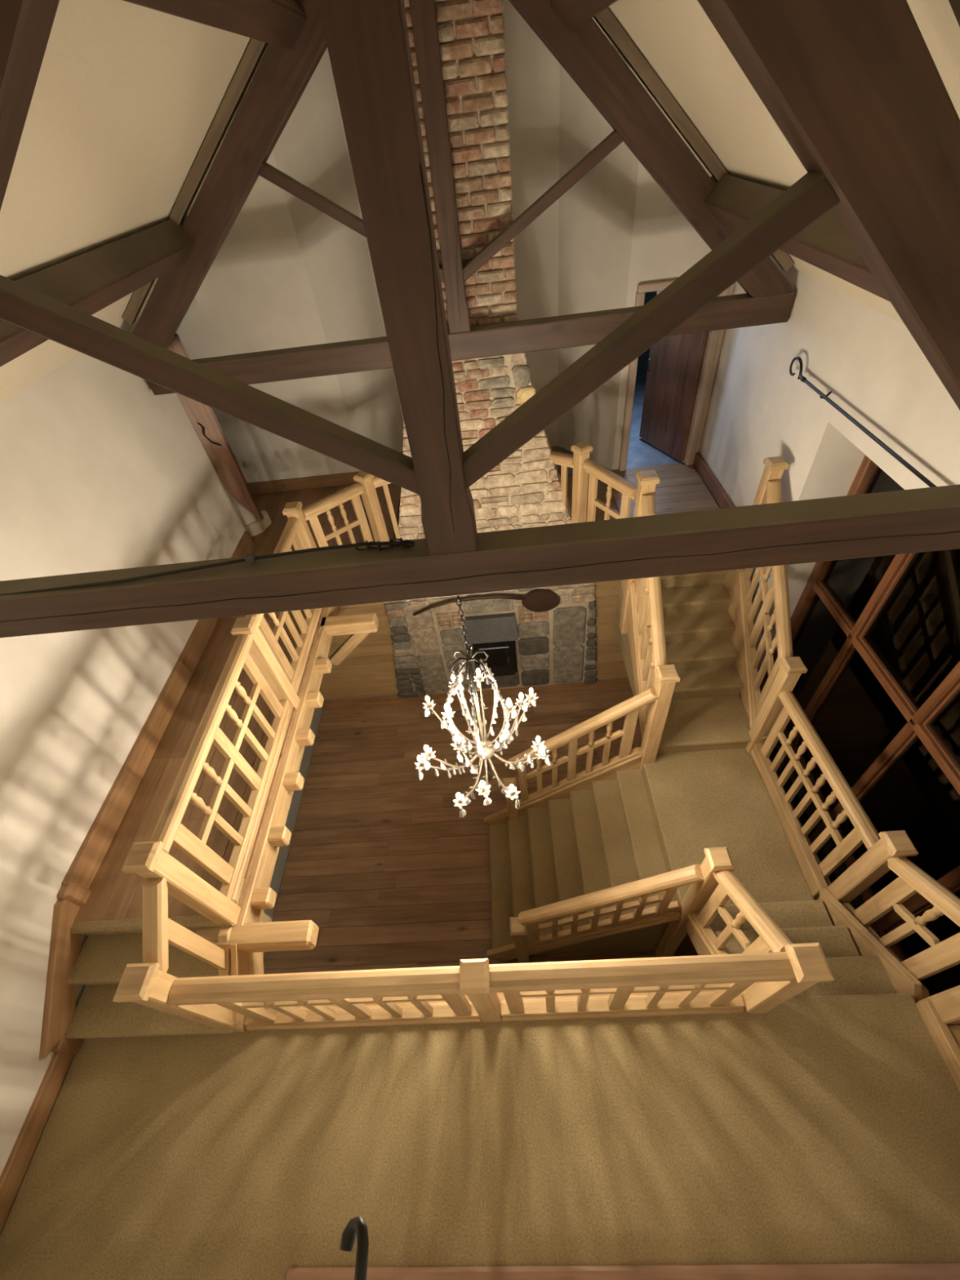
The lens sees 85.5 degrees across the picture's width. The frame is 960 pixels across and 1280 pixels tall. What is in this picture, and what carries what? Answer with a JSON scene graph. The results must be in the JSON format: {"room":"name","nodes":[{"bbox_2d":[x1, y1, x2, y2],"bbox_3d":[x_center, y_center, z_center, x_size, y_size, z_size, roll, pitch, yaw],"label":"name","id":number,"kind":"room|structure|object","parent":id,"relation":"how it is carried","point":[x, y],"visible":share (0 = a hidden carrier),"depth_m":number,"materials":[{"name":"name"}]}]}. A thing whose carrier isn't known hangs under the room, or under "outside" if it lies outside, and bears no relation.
{"room":"stairwell","nodes":[
{"label":"stairwell","id":0,"kind":"room"},
{"bbox_2d":[0,295,245,1234],"bbox_3d":[-2.885,0.573,4.743,0.280,5.710,7.350,-5,46,4],"label":"wall","id":1,"kind":"structure","parent":0,"point":[100,471],"depth_m":3.63,"materials":[{"name":"paint"}]},
{"bbox_2d":[0,530,254,1232],"bbox_3d":[-2.700,1.031,4.451,0.085,0.740,5.780,-5,46,4],"label":"baseboard","id":2,"kind":"structure","parent":1,"relation":"attached to","point":[60,997],"depth_m":3.40,"materials":[{"name":"brown wood"}]},
{"bbox_2d":[0,0,959,637],"bbox_3d":[-0.277,-1.095,1.363,5.660,2.551,0.143,-5,46,4],"label":"roof truss","id":3,"kind":"object","parent":1,"relation":"on","point":[855,89],"visible":1,"depth_m":1.50,"materials":[{"name":"brown wood"}]},
{"bbox_2d":[0,541,413,595],"bbox_3d":[-1.281,-0.282,2.167,2.031,0.062,0.051,-6,46,2],"label":"cable","id":4,"kind":"object","parent":3,"relation":"on","point":[348,545],"visible":0.92,"depth_m":2.15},
{"bbox_2d":[244,552,256,562],"bbox_3d":[-0.950,-0.340,2.147,0.040,0.030,0.030,-5,46,4],"label":"clip","id":5,"kind":"object","parent":3,"relation":"attached to","point":[249,557],"visible":1,"depth_m":2.14,"materials":[{"name":"grey metal"}]},
{"bbox_2d":[355,537,551,817],"bbox_3d":[-0.052,0.234,3.112,0.912,2.433,1.000,-5,46,4],"label":"chandelier","id":6,"kind":"object","parent":3,"relation":"on","point":[485,749],"depth_m":3.44,"materials":[{"name":"white metal"}]},
{"bbox_2d":[418,759,423,766],"bbox_3d":[-0.392,0.819,3.459,0.021,0.068,0.021,12,49,19],"label":"candle","id":7,"kind":"object","parent":6,"relation":"on","point":[420,762],"depth_m":3.46,"materials":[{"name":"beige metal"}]},
{"bbox_2d":[425,749,430,756],"bbox_3d":[-0.338,0.733,3.376,0.021,0.068,0.021,12,49,19],"label":"candle","id":8,"kind":"object","parent":6,"relation":"on","point":[427,751],"depth_m":3.38,"materials":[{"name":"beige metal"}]},
{"bbox_2d":[455,738,460,746],"bbox_3d":[-0.134,0.634,3.207,0.021,0.068,0.021,12,49,19],"label":"candle","id":9,"kind":"object","parent":6,"relation":"on","point":[457,741],"depth_m":3.20,"materials":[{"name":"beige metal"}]},
{"bbox_2d":[457,796,462,804],"bbox_3d":[-0.127,1.008,3.272,0.021,0.068,0.021,12,49,19],"label":"candle","id":10,"kind":"object","parent":6,"relation":"on","point":[460,799],"depth_m":3.27,"materials":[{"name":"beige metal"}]},
{"bbox_2d":[480,785,485,791],"bbox_3d":[0.020,0.919,3.225,0.021,0.068,0.021,12,49,19],"label":"candle","id":11,"kind":"object","parent":6,"relation":"on","point":[482,787],"depth_m":3.22,"materials":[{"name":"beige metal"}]},
{"bbox_2d":[506,702,511,711],"bbox_3d":[0.194,0.440,3.426,0.021,0.068,0.021,-21,47,-12],"label":"candle","id":12,"kind":"object","parent":6,"relation":"on","point":[508,705],"depth_m":3.41,"materials":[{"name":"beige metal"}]},
{"bbox_2d":[510,788,514,795],"bbox_3d":[0.204,0.957,3.274,0.021,0.068,0.021,12,49,19],"label":"candle","id":13,"kind":"object","parent":6,"relation":"on","point":[512,791],"depth_m":3.27,"materials":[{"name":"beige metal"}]},
{"bbox_2d":[520,697,523,705],"bbox_3d":[0.287,0.420,3.588,0.021,0.068,0.021,12,49,19],"label":"candle","id":14,"kind":"object","parent":6,"relation":"on","point":[521,699],"depth_m":3.58,"materials":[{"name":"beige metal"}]},
{"bbox_2d":[536,741,540,748],"bbox_3d":[0.376,0.668,3.338,0.021,0.068,0.021,12,49,19],"label":"candle","id":15,"kind":"object","parent":6,"relation":"on","point":[538,743],"depth_m":3.33,"materials":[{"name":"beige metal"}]},
{"bbox_2d":[550,0,617,31],"bbox_3d":[0.585,-1.959,1.296,0.255,0.255,5.600,-5,46,4],"label":"purlin","id":16,"kind":"object","parent":3,"relation":"on","point":[574,13],"visible":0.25,"depth_m":2.77,"materials":[{"name":"brown wood"}]},
{"bbox_2d":[704,173,889,301],"bbox_3d":[1.793,-1.342,1.963,0.255,0.255,5.600,-5,46,4],"label":"purlin","id":17,"kind":"object","parent":3,"relation":"on","point":[824,244],"visible":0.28,"depth_m":2.67,"materials":[{"name":"brown wood"}]},
{"bbox_2d":[948,0,959,26],"bbox_3d":[1.134,-1.345,1.138,2.532,2.349,0.080,-5,46,4],"label":"rafter packer","id":18,"kind":"object","parent":3,"relation":"on","point":[955,4],"visible":1,"depth_m":1.13,"materials":[{"name":"brown wood"}]},
{"bbox_2d":[0,0,268,404],"bbox_3d":[-1.844,-2.369,2.436,3.217,2.694,8.350,-5,46,4],"label":"ceiling","id":19,"kind":"structure","parent":0,"point":[126,96],"depth_m":2.53,"materials":[{"name":"paint"}]},
{"bbox_2d":[167,333,271,537],"bbox_3d":[-2.976,-2.153,5.737,0.417,2.260,0.643,-5,46,4],"label":"wooden post","id":20,"kind":"object","parent":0,"point":[202,417],"visible":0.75,"depth_m":5.75,"materials":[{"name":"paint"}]},
{"bbox_2d":[175,151,361,483],"bbox_3d":[-3.267,-2.936,6.462,3.180,7.760,0.200,-5,46,4],"label":"wall","id":21,"kind":"structure","parent":0,"point":[256,295],"depth_m":5.73,"materials":[{"name":"paint"}]},
{"bbox_2d":[247,450,403,494],"bbox_3d":[-2.334,-2.205,7.161,2.810,0.160,0.438,-12,46,-4],"label":"baseboard","id":22,"kind":"structure","parent":21,"relation":"attached to","point":[345,478],"depth_m":7.10,"materials":[{"name":"brown wood"}]},
{"bbox_2d":[262,689,325,955],"bbox_3d":[-2.636,1.739,5.957,0.335,2.010,7.350,-5,46,4],"label":"wall","id":23,"kind":"structure","parent":0,"point":[280,864],"depth_m":6.62,"materials":[{"name":"grey paint"}]},
{"bbox_2d":[272,50,404,452],"bbox_3d":[-1.469,-3.262,6.521,0.799,7.760,0.200,-38,53,-26],"label":"wall","id":24,"kind":"structure","parent":0,"point":[310,149],"depth_m":5.50,"materials":[{"name":"paint"}]},
{"bbox_2d":[74,445,720,921],"bbox_3d":[-0.644,-0.437,5.418,6.920,0.121,6.030,-5,46,4],"label":"floor","id":25,"kind":"structure","parent":0,"point":[138,824],"depth_m":4.42,"materials":[{"name":"brown wood"}]},
{"bbox_2d":[149,634,293,902],"bbox_3d":[-1.701,0.841,3.628,0.110,0.920,1.600,-5,46,4],"label":"balustrade panel","id":26,"kind":"object","parent":25,"relation":"on","point":[168,829],"visible":0.98,"depth_m":3.49,"materials":[{"name":"brown wood"}]},
{"bbox_2d":[245,516,322,693],"bbox_3d":[-1.724,-0.336,4.763,0.115,0.920,1.430,-5,46,4],"label":"balustrade panel","id":27,"kind":"object","parent":25,"relation":"on","point":[294,673],"visible":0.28,"depth_m":4.69,"materials":[{"name":"brown wood"}]},
{"bbox_2d":[195,606,378,952],"bbox_3d":[-1.826,0.943,4.716,1.630,0.656,3.452,-5,46,4],"label":"support","id":28,"kind":"object","parent":25,"relation":"attached to","point":[250,935],"visible":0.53,"depth_m":3.90,"materials":[{"name":"brown wood"}]},
{"bbox_2d":[121,840,240,925],"bbox_3d":[-1.675,1.542,3.117,0.145,1.300,0.145,-5,46,4],"label":"newel post","id":29,"kind":"object","parent":28,"relation":"on","point":[148,860],"visible":0.74,"depth_m":2.89,"materials":[{"name":"brown wood"}]},
{"bbox_2d":[231,616,299,709],"bbox_3d":[-1.701,0.311,4.318,0.150,1.280,0.150,-5,46,4],"label":"newel post","id":30,"kind":"object","parent":28,"relation":"on","point":[260,651],"visible":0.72,"depth_m":4.12,"materials":[{"name":"brown wood"}]},
{"bbox_2d":[282,501,316,549],"bbox_3d":[-1.718,-0.819,5.379,0.150,1.320,0.150,-5,46,4],"label":"newel post","id":31,"kind":"object","parent":25,"relation":"on","point":[291,509],"visible":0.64,"depth_m":5.02,"materials":[{"name":"brown wood"}]},
{"bbox_2d":[301,482,373,546],"bbox_3d":[-1.425,-1.107,5.462,0.661,0.920,0.110,-34,51,-23],"label":"balustrade panel","id":32,"kind":"object","parent":25,"relation":"on","point":[353,492],"visible":0.71,"depth_m":5.25,"materials":[{"name":"brown wood"}]},
{"bbox_2d":[372,475,399,541],"bbox_3d":[-0.884,-1.415,5.681,0.399,0.920,0.110,-21,47,-12],"label":"balustrade panel","id":33,"kind":"object","parent":25,"relation":"on","point":[377,482],"visible":0.2,"depth_m":5.52,"materials":[{"name":"brown wood"}]},
{"bbox_2d":[548,450,573,524],"bbox_3d":[0.857,-1.568,5.583,0.324,0.920,0.110,22,53,26],"label":"balustrade panel","id":34,"kind":"object","parent":25,"relation":"on","point":[565,460],"visible":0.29,"depth_m":5.30,"materials":[{"name":"brown wood"}]},
{"bbox_2d":[570,441,592,523],"bbox_3d":[1.058,-1.456,5.517,0.150,1.280,0.150,-26,48,-16],"label":"newel post","id":35,"kind":"object","parent":25,"relation":"on","point":[581,451],"visible":0.74,"depth_m":5.30,"materials":[{"name":"brown wood"}]},
{"bbox_2d":[325,0,559,446],"bbox_3d":[-0.070,-3.577,6.627,2.101,7.760,0.200,-4,46,4],"label":"wall","id":36,"kind":"structure","parent":0,"point":[532,72],"depth_m":5.23,"materials":[{"name":"paint"}]},
{"bbox_2d":[319,580,627,699],"bbox_3d":[0.195,-0.208,6.962,5.480,2.580,0.083,-5,46,4],"label":"wall","id":37,"kind":"structure","parent":0,"point":[369,669],"depth_m":7.34,"materials":[{"name":"brown wood"}]},
{"bbox_2d":[0,992,959,1279],"bbox_3d":[0.010,2.829,2.974,5.290,0.170,1.155,-5,46,4],"label":"floor","id":38,"kind":"structure","parent":0,"point":[819,1130],"depth_m":2.87,"materials":[{"name":"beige carpet"}]},
{"bbox_2d":[65,878,271,1039],"bbox_3d":[-2.080,2.148,3.480,1.144,0.611,0.795,-5,46,4],"label":"steps","id":39,"kind":"structure","parent":38,"relation":"on","point":[108,946],"depth_m":3.36,"materials":[{"name":"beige carpet"}]},
{"bbox_2d":[112,962,245,1032],"bbox_3d":[-1.640,2.081,2.971,0.155,1.200,0.155,-5,46,4],"label":"newel post","id":40,"kind":"object","parent":39,"relation":"on","point":[143,984],"visible":0.76,"depth_m":2.65,"materials":[{"name":"brown wood"}]},
{"bbox_2d":[142,877,232,976],"bbox_3d":[-1.661,1.784,3.022,0.110,1.168,0.457,-5,46,4],"label":"balustrade panel","id":41,"kind":"object","parent":39,"relation":"on","point":[159,931],"visible":0.65,"depth_m":2.73,"materials":[{"name":"brown wood"}]},
{"bbox_2d":[459,958,500,1022],"bbox_3d":[0.028,2.060,2.987,0.145,1.170,0.145,-5,46,4],"label":"newel post","id":42,"kind":"object","parent":38,"relation":"on","point":[474,983],"visible":0.81,"depth_m":2.60,"materials":[{"name":"brown wood"}]},
{"bbox_2d":[249,990,744,1030],"bbox_3d":[0.066,2.384,3.407,3.120,0.212,0.225,-5,46,4],"label":"trim","id":43,"kind":"structure","parent":38,"relation":"attached to","point":[500,995],"depth_m":3.29,"materials":[{"name":"brown wood"}]},
{"bbox_2d":[168,965,481,1030],"bbox_3d":[-0.800,2.093,3.002,1.535,0.970,0.121,-5,46,4],"label":"balustrade panel","id":44,"kind":"object","parent":43,"relation":"on","point":[247,995],"visible":0.98,"depth_m":2.70,"materials":[{"name":"brown wood"}]},
{"bbox_2d":[488,951,796,1020],"bbox_3d":[0.824,1.960,2.901,1.490,0.970,0.121,-5,46,4],"label":"balustrade panel","id":45,"kind":"object","parent":43,"relation":"on","point":[729,975],"visible":0.99,"depth_m":2.60,"materials":[{"name":"brown wood"}]},
{"bbox_2d":[284,1262,959,1279],"bbox_3d":[0.809,3.080,2.477,3.600,0.036,0.120,-5,46,4],"label":"trim","id":46,"kind":"structure","parent":38,"relation":"on","point":[946,1271],"depth_m":2.49,"materials":[{"name":"brown wood"}]},
{"bbox_2d":[741,942,834,1013],"bbox_3d":[1.635,1.928,2.887,0.155,1.170,0.155,-5,46,4],"label":"newel post","id":47,"kind":"object","parent":38,"relation":"on","point":[810,966],"visible":0.79,"depth_m":2.55,"materials":[{"name":"brown wood"}]},
{"bbox_2d":[915,999,959,1092],"bbox_3d":[2.646,2.560,2.715,0.050,0.200,1.100,-5,46,3],"label":"trim","id":48,"kind":"structure","parent":38,"relation":"attached to","point":[945,1042],"depth_m":2.93,"materials":[{"name":"brown wood"}]},
{"bbox_2d":[915,985,959,1025],"bbox_3d":[2.660,1.905,2.757,0.160,1.380,0.160,-5,46,4],"label":"newel post","id":49,"kind":"object","parent":48,"relation":"attached to","point":[946,1003],"visible":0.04,"depth_m":2.90,"materials":[{"name":"brown wood"}]},
{"bbox_2d":[947,1024,959,1048],"bbox_3d":[2.659,2.260,2.354,0.110,0.970,0.930,-5,46,4],"label":"balustrade panel","id":50,"kind":"object","parent":48,"relation":"on","point":[954,1029],"visible":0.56,"depth_m":2.92,"materials":[{"name":"brown wood"}]},
{"bbox_2d":[263,676,697,973],"bbox_3d":[0.531,2.157,6.499,6.100,0.116,7.300,-5,46,4],"label":"floor","id":51,"kind":"structure","parent":0,"point":[382,859],"depth_m":6.47,"materials":[{"name":"brown wood"}]},
{"bbox_2d":[384,0,596,697],"bbox_3d":[-0.141,-2.200,5.454,2.980,7.562,1.057,-5,46,4],"label":"chimney breast","id":52,"kind":"object","parent":51,"relation":"on","point":[555,646],"visible":0.46,"depth_m":4.99,"materials":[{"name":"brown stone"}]},
{"bbox_2d":[353,471,389,542],"bbox_3d":[-1.117,-1.257,5.674,0.150,1.220,0.150,22,53,26],"label":"newel post","id":53,"kind":"object","parent":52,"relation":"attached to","point":[370,498],"visible":0.66,"depth_m":5.46,"materials":[{"name":"brown wood"}]},
{"bbox_2d":[413,590,559,616],"bbox_3d":[0.068,-0.427,6.496,1.856,0.354,0.060,-5,46,4],"label":"peel","id":54,"kind":"object","parent":52,"relation":"attached to","point":[536,601],"visible":1,"depth_m":6.42,"materials":[{"name":"brown wood"}]},
{"bbox_2d":[465,612,518,676],"bbox_3d":[0.185,0.126,7.005,0.680,1.060,0.243,-5,46,4],"label":"stove","id":55,"kind":"object","parent":52,"relation":"in","point":[496,634],"visible":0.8,"depth_m":6.76,"materials":[{"name":"metal"}]},
{"bbox_2d":[465,612,518,644],"bbox_3d":[0.145,-0.148,6.737,0.680,0.290,0.220,-5,46,4],"label":"hood","id":56,"kind":"object","parent":55,"relation":"attached to","point":[495,628],"depth_m":6.71,"materials":[{"name":"grey metal"}]},
{"bbox_2d":[502,777,518,819],"bbox_3d":[0.369,1.908,5.928,0.145,1.110,0.145,-5,46,4],"label":"newel post","id":57,"kind":"object","parent":51,"relation":"on","point":[513,814],"visible":0.45,"depth_m":5.73,"materials":[{"name":"brown wood"}]},
{"bbox_2d":[509,916,528,963],"bbox_3d":[0.391,2.898,4.974,0.145,1.110,0.145,-5,46,4],"label":"newel post","id":58,"kind":"object","parent":51,"relation":"on","point":[518,931],"visible":0.8,"depth_m":4.69,"materials":[{"name":"brown wood"}]},
{"bbox_2d":[484,757,681,960],"bbox_3d":[0.924,2.236,5.279,1.837,1.617,1.435,-5,46,4],"label":"flight","id":59,"kind":"object","parent":51,"relation":"on","point":[599,833],"visible":0.73,"depth_m":5.27,"materials":[{"name":"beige carpet"}]},
{"bbox_2d":[507,686,657,810],"bbox_3d":[0.964,1.165,5.171,1.380,1.968,0.110,-5,46,4],"label":"balustrade panel","id":60,"kind":"object","parent":59,"relation":"on","point":[629,708],"visible":0.91,"depth_m":5.08,"materials":[{"name":"brown wood"}]},
{"bbox_2d":[518,863,703,953],"bbox_3d":[1.004,2.310,4.350,1.376,1.919,0.110,-4,46,4],"label":"balustrade panel","id":61,"kind":"object","parent":59,"relation":"on","point":[668,882],"visible":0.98,"depth_m":4.18,"materials":[{"name":"brown wood"}]},
{"bbox_2d":[639,664,679,772],"bbox_3d":[1.682,1.211,5.249,0.160,2.780,0.160,-5,46,4],"label":"newel post","id":62,"kind":"object","parent":51,"relation":"on","point":[667,677],"visible":0.69,"depth_m":4.57,"materials":[{"name":"brown wood"}]},
{"bbox_2d":[654,846,734,957],"bbox_3d":[1.705,2.313,4.326,0.145,2.580,0.145,-5,46,4],"label":"newel post","id":63,"kind":"object","parent":51,"relation":"on","point":[717,859],"visible":0.82,"depth_m":3.85,"materials":[{"name":"brown wood"}]},
{"bbox_2d":[557,64,639,470],"bbox_3d":[1.360,-3.339,6.197,0.200,7.760,1.040,-31,50,-20],"label":"wall","id":64,"kind":"structure","parent":0,"point":[597,213],"depth_m":5.31,"materials":[{"name":"paint"}]},
{"bbox_2d":[560,375,683,475],"bbox_3d":[2.473,-3.295,7.734,2.700,0.108,3.000,-5,46,4],"label":"floor","id":65,"kind":"structure","parent":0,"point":[641,453],"depth_m":7.04,"materials":[{"name":"carpet"}]},
{"bbox_2d":[612,161,711,470],"bbox_3d":[2.330,-2.926,6.081,1.440,7.160,0.180,-5,46,4],"label":"wall","id":66,"kind":"structure","parent":0,"point":[665,245],"depth_m":5.02,"materials":[{"name":"paint"}]},
{"bbox_2d":[618,279,735,471],"bbox_3d":[2.159,-3.211,6.177,0.965,2.050,0.888,-5,46,4],"label":"door","id":67,"kind":"structure","parent":66,"relation":"in","point":[675,363],"depth_m":6.20,"materials":[{"name":"brown wood"}]},
{"bbox_2d":[641,747,814,904],"bbox_3d":[2.176,1.710,4.769,1.060,0.200,1.510,-5,46,4],"label":"floor","id":68,"kind":"structure","parent":0,"point":[699,801],"depth_m":4.71,"materials":[{"name":"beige carpet"}]},
{"bbox_2d":[614,569,767,753],"bbox_3d":[2.146,0.033,5.361,1.100,1.371,1.914,-5,46,4],"label":"flight","id":69,"kind":"object","parent":68,"relation":"on","point":[702,611],"visible":0.48,"depth_m":5.38,"materials":[{"name":"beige carpet"}]},
{"bbox_2d":[619,470,659,634],"bbox_3d":[1.556,-0.775,5.182,0.160,1.920,0.160,-5,46,4],"label":"newel post","id":70,"kind":"object","parent":69,"relation":"on","point":[647,482],"visible":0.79,"depth_m":4.62,"materials":[{"name":"brown wood"}]},
{"bbox_2d":[582,459,637,521],"bbox_3d":[1.282,-1.250,5.217,0.110,0.920,0.695,-27,49,-17],"label":"balustrade panel","id":71,"kind":"object","parent":70,"relation":"attached to","point":[596,471],"visible":0.69,"depth_m":5.01,"materials":[{"name":"brown wood"}]},
{"bbox_2d":[629,493,667,735],"bbox_3d":[1.565,-0.152,4.834,0.110,1.985,1.354,-3,46,5],"label":"balustrade panel","id":72,"kind":"object","parent":69,"relation":"on","point":[646,593],"visible":0.63,"depth_m":4.78,"materials":[{"name":"brown wood"}]},
{"bbox_2d":[736,456,789,573],"bbox_3d":[2.639,-0.879,5.129,0.150,1.920,0.150,-5,46,4],"label":"newel post","id":73,"kind":"object","parent":69,"relation":"on","point":[774,468],"visible":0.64,"depth_m":4.49,"materials":[{"name":"brown wood"}]},
{"bbox_2d":[737,480,793,728],"bbox_3d":[2.620,-0.264,4.779,0.110,1.966,1.347,-2,46,6],"label":"balustrade panel","id":74,"kind":"object","parent":69,"relation":"on","point":[778,591],"visible":0.68,"depth_m":4.74,"materials":[{"name":"brown wood"}]},
{"bbox_2d":[746,656,807,752],"bbox_3d":[2.661,0.722,4.815,0.150,1.560,0.150,-5,46,4],"label":"newel post","id":75,"kind":"object","parent":69,"relation":"on","point":[791,668],"visible":0.74,"depth_m":4.57,"materials":[{"name":"brown wood"}]},
{"bbox_2d":[686,742,921,1001],"bbox_3d":[2.191,1.747,4.178,1.092,0.940,2.285,-5,46,4],"label":"steps","id":76,"kind":"structure","parent":68,"relation":"on","point":[859,964],"depth_m":3.73,"materials":[{"name":"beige carpet"}]},
{"bbox_2d":[687,870,792,955],"bbox_3d":[1.636,1.888,3.364,0.110,1.426,0.698,-7,46,1],"label":"balustrade panel","id":77,"kind":"object","parent":76,"relation":"on","point":[771,939],"visible":0.79,"depth_m":3.23,"materials":[{"name":"brown wood"}]},
{"bbox_2d":[814,830,918,902],"bbox_3d":[2.758,1.790,3.836,0.150,1.470,0.150,-5,46,4],"label":"newel post","id":78,"kind":"object","parent":76,"relation":"attached to","point":[871,866],"visible":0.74,"depth_m":3.55,"materials":[{"name":"brown wood"}]},
{"bbox_2d":[840,856,959,999],"bbox_3d":[2.702,1.798,3.252,0.110,1.498,0.794,-2,46,6],"label":"balustrade panel","id":79,"kind":"object","parent":76,"relation":"on","point":[944,955],"visible":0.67,"depth_m":3.17,"materials":[{"name":"brown wood"}]},
{"bbox_2d":[750,690,879,886],"bbox_3d":[2.708,1.247,4.316,0.110,0.980,1.331,-7,46,2],"label":"balustrade panel","id":80,"kind":"object","parent":68,"relation":"on","point":[864,832],"visible":0.9,"depth_m":4.14,"materials":[{"name":"brown wood"}]},
{"bbox_2d":[592,0,959,324],"bbox_3d":[1.413,-2.475,2.400,3.283,3.156,8.350,-5,46,4],"label":"ceiling","id":81,"kind":"structure","parent":0,"point":[677,38],"depth_m":2.79,"materials":[{"name":"paint"}]},
{"bbox_2d":[699,256,959,899],"bbox_3d":[3.061,0.068,4.355,0.500,5.360,7.350,-5,46,4],"label":"wall","id":82,"kind":"structure","parent":0,"point":[873,366],"depth_m":4.09,"materials":[{"name":"paint"}]},
{"bbox_2d":[132,0,795,395],"bbox_3d":[-0.319,-3.409,3.575,5.520,2.706,0.160,-5,46,4],"label":"roof truss","id":83,"kind":"object","parent":82,"relation":"on","point":[282,76],"visible":0.92,"depth_m":3.73,"materials":[{"name":"brown wood"}]},
{"bbox_2d":[0,214,195,366],"bbox_3d":[-2.223,-1.149,2.115,0.255,0.255,5.660,-5,46,4],"label":"purlin","id":84,"kind":"object","parent":83,"relation":"on","point":[90,282],"visible":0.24,"depth_m":3.00,"materials":[{"name":"brown wood"}]},
{"bbox_2d":[121,38,268,324],"bbox_3d":[-1.714,-3.475,3.461,2.659,2.146,0.080,-5,46,4],"label":"rafter packer","id":85,"kind":"object","parent":83,"relation":"on","point":[253,54],"visible":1,"depth_m":3.52,"materials":[{"name":"brown wood"}]},
{"bbox_2d":[122,0,306,49],"bbox_3d":[-1.126,-1.909,1.352,0.255,0.255,5.660,-5,46,4],"label":"purlin","id":86,"kind":"object","parent":83,"relation":"on","point":[280,23],"visible":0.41,"depth_m":2.44,"materials":[{"name":"brown wood"}]},
{"bbox_2d":[593,7,794,271],"bbox_3d":[1.084,-3.641,3.352,2.532,2.349,0.080,-5,46,4],"label":"rafter packer","id":87,"kind":"object","parent":83,"relation":"on","point":[606,20],"visible":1,"depth_m":3.40,"materials":[{"name":"brown wood"}]},
{"bbox_2d":[635,291,657,376],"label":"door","id":88,"kind":"structure","parent":82,"relation":"in","point":[642,361],"depth_m":8.53,"materials":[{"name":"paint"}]},
{"bbox_2d":[693,452,735,508],"bbox_3d":[2.733,-1.756,6.015,0.050,0.160,1.590,-5,46,4],"label":"baseboard","id":89,"kind":"structure","parent":82,"relation":"attached to","point":[719,494],"depth_m":6.05,"materials":[{"name":"brown wood"}]},
{"bbox_2d":[760,454,959,1025],"bbox_3d":[3.288,1.072,3.766,0.160,4.265,4.210,-5,46,4],"label":"window","id":90,"kind":"structure","parent":82,"relation":"in","point":[877,639],"depth_m":4.18,"materials":[{"name":"brown wood"}]},
{"bbox_2d":[789,355,936,487],"bbox_3d":[2.605,-0.850,2.877,0.091,0.151,3.934,-5,46,4],"label":"pole","id":91,"kind":"object","parent":82,"relation":"attached to","point":[802,379],"visible":0.97,"depth_m":3.50,"materials":[{"name":"black metal"}]},
{"bbox_3d":[0.092,2.056,1.190,6.300,7.760,0.190,-5,46,4],"label":"wall","id":92,"kind":"structure","parent":0,"visible":0},
{"bbox_2d":[339,1215,368,1279],"bbox_3d":[-0.153,1.128,0.705,0.049,0.417,0.492,-5,46,4],"label":"iron hook","id":93,"kind":"object","parent":92,"relation":"attached to","point":[357,1226],"visible":1,"depth_m":0.72,"materials":[{"name":"black metal"}]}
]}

